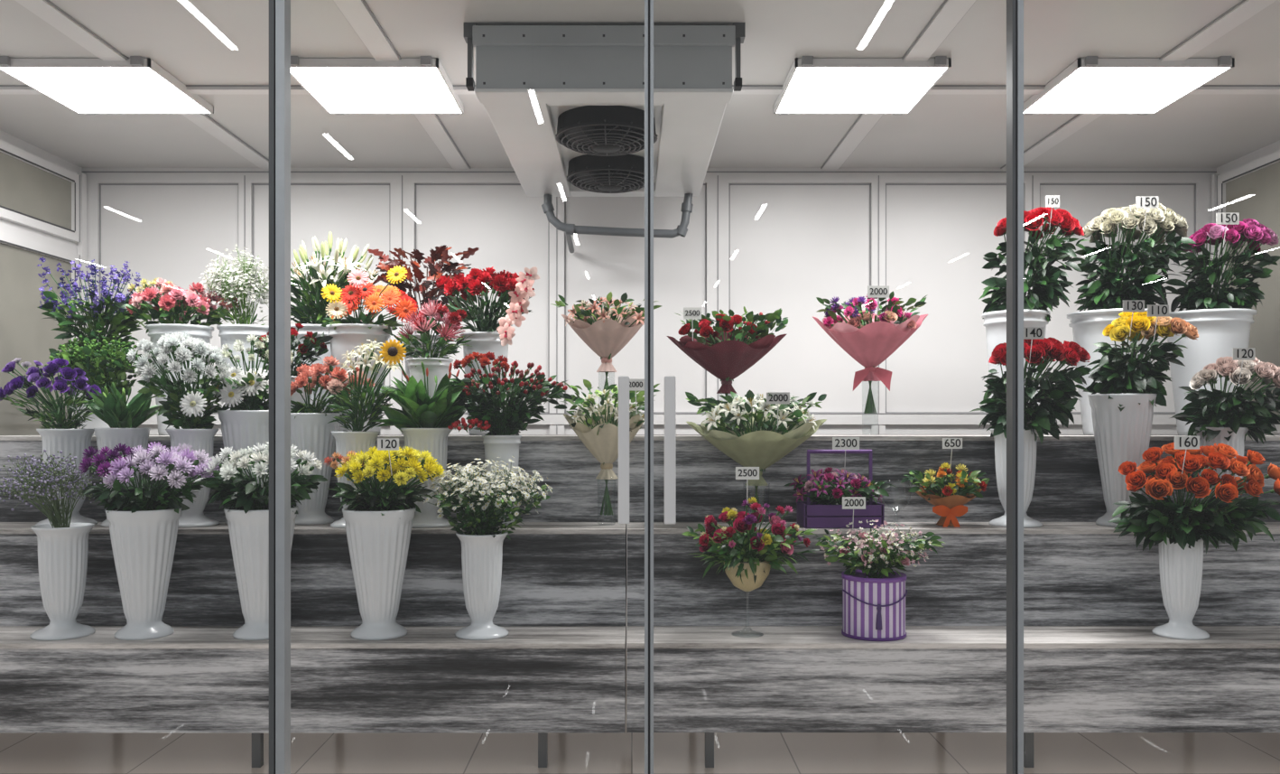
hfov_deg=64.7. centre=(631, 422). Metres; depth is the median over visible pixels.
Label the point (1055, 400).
rose
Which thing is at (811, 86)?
ceiling light
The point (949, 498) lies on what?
bouquet
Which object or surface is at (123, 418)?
tulip
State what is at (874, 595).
box
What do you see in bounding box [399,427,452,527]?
vase
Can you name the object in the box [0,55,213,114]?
ceiling light
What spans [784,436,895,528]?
arrangement
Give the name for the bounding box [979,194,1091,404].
rose
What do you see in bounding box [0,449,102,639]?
vase
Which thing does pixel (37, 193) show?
window
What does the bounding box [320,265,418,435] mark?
gerbera
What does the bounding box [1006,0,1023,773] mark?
trim
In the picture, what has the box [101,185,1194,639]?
wall
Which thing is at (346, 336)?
vase
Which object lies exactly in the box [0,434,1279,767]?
display stand
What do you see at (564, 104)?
unit
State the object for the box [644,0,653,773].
trim
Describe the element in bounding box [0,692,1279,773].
floor
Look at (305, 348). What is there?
rose
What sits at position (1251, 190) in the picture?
window
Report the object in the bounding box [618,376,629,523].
handle
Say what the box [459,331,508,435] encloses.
vase
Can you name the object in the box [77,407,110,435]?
vase
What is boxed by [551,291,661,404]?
lily bouquet
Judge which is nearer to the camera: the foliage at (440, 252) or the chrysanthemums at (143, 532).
the chrysanthemums at (143, 532)
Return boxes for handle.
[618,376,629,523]
[663,376,676,523]
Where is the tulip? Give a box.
[84,382,162,526]
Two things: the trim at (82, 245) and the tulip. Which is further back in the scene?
the trim at (82, 245)
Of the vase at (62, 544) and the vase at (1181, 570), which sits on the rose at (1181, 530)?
the vase at (1181, 570)
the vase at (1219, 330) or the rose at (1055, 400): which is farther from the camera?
the vase at (1219, 330)
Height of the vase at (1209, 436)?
0.393 m
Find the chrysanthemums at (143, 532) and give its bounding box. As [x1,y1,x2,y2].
[78,441,220,639]
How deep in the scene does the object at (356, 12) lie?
4.17 m
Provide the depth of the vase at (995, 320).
4.42 m
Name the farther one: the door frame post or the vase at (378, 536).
the vase at (378, 536)
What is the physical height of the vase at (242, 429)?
0.459 m
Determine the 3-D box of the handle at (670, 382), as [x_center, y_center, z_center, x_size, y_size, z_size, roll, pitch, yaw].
[0.090,0.066,2.438,0.028,0.351,0.085,0,0,0]
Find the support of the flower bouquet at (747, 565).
on the display stand
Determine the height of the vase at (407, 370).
0.452 m
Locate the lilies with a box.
[290,231,382,411]
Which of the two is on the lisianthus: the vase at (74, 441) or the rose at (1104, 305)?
the vase at (74, 441)
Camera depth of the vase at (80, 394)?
4.55 m
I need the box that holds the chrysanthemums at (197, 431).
[126,331,241,527]
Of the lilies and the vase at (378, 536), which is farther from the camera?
the lilies
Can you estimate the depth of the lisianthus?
4.00 m
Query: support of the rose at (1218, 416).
on the display stand
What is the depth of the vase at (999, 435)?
4.00 m
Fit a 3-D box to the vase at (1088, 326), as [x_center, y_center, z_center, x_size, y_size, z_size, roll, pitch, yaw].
[2.143,-0.216,4.500,0.380,0.543,0.380,0,0,0]
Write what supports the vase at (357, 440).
on the display stand
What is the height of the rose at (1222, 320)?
0.957 m
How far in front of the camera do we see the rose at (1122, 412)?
3.98 m
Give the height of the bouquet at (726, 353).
0.560 m
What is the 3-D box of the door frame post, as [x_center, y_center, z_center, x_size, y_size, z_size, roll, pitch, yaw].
[-0.861,-0.070,2.468,0.040,2.640,0.044,0,0,0]
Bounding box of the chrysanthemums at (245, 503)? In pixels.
[193,440,327,639]
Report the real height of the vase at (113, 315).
0.794 m
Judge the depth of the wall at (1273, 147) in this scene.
5.21 m
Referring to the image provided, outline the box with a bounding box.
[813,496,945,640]
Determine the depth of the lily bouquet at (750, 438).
3.97 m
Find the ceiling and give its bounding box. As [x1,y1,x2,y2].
[0,0,1279,167]
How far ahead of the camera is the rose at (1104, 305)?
4.42 m
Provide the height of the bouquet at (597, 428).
0.580 m
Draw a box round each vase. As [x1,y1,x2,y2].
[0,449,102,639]
[35,428,97,525]
[37,256,154,407]
[76,361,122,407]
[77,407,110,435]
[93,427,150,526]
[105,507,181,639]
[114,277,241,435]
[146,323,213,435]
[165,428,219,527]
[199,244,268,409]
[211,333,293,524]
[217,409,268,524]
[224,505,298,639]
[290,324,334,411]
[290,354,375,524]
[290,376,312,410]
[290,412,340,524]
[324,339,403,528]
[325,323,392,435]
[342,505,415,639]
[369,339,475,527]
[391,298,474,397]
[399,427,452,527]
[400,333,449,382]
[423,455,553,639]
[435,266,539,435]
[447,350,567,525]
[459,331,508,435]
[482,434,521,525]
[981,309,1050,404]
[988,428,1042,527]
[1066,308,1153,435]
[1087,393,1156,526]
[1152,528,1209,639]
[1167,308,1256,435]
[1195,426,1248,499]
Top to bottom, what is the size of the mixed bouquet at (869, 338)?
0.650 m
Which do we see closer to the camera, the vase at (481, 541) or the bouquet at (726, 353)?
the vase at (481, 541)
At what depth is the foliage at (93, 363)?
4.31 m
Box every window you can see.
[0,139,80,241]
[1216,149,1279,432]
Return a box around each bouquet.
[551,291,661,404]
[553,378,659,524]
[667,306,788,415]
[681,466,824,635]
[685,389,826,524]
[811,285,927,413]
[899,437,989,527]
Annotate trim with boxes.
[0,0,1279,168]
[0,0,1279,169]
[77,172,1219,427]
[82,167,1216,434]
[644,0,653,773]
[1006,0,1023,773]
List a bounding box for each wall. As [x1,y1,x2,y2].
[0,129,82,254]
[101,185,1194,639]
[1215,139,1279,435]
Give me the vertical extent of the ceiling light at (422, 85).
0.034 m
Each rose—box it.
[246,323,333,410]
[969,326,1091,527]
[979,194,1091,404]
[1066,195,1196,435]
[1083,299,1198,526]
[1108,435,1279,639]
[1167,212,1279,435]
[1169,347,1279,499]
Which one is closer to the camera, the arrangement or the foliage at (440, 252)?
the arrangement
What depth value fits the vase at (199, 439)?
4.00 m
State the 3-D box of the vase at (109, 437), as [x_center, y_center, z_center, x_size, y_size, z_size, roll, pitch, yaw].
[-2.041,0.215,4.050,0.203,0.389,0.203,0,0,0]
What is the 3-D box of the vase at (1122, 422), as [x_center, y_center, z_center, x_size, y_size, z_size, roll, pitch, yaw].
[1.965,0.148,4.050,0.248,0.523,0.248,0,0,0]
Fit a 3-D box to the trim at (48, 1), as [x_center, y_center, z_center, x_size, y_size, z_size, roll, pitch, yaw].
[0.095,-1.387,4.005,6.190,0.006,3.070,0,0,0]
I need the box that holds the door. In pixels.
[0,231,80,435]
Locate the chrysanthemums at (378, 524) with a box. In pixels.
[323,437,445,639]
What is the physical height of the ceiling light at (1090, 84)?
0.034 m
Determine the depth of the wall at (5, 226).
5.11 m
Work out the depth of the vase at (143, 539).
3.67 m
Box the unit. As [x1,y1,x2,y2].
[463,22,745,252]
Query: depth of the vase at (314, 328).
4.54 m
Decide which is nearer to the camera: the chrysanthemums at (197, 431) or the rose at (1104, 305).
the chrysanthemums at (197, 431)
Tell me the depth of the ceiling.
3.98 m
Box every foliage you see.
[44,333,145,435]
[367,245,479,382]
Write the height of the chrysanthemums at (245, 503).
0.748 m
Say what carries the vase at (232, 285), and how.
on the display stand
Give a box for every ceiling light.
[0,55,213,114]
[290,55,463,114]
[773,55,951,114]
[1023,55,1234,114]
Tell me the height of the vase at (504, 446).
0.360 m
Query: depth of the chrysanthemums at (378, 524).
3.66 m
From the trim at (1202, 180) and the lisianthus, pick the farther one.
the trim at (1202, 180)
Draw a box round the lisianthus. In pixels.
[0,357,101,525]
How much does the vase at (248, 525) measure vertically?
0.471 m
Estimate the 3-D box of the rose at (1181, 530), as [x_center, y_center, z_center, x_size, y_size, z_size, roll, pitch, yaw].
[2.103,0.415,3.743,0.663,0.737,0.432,0,0,0]

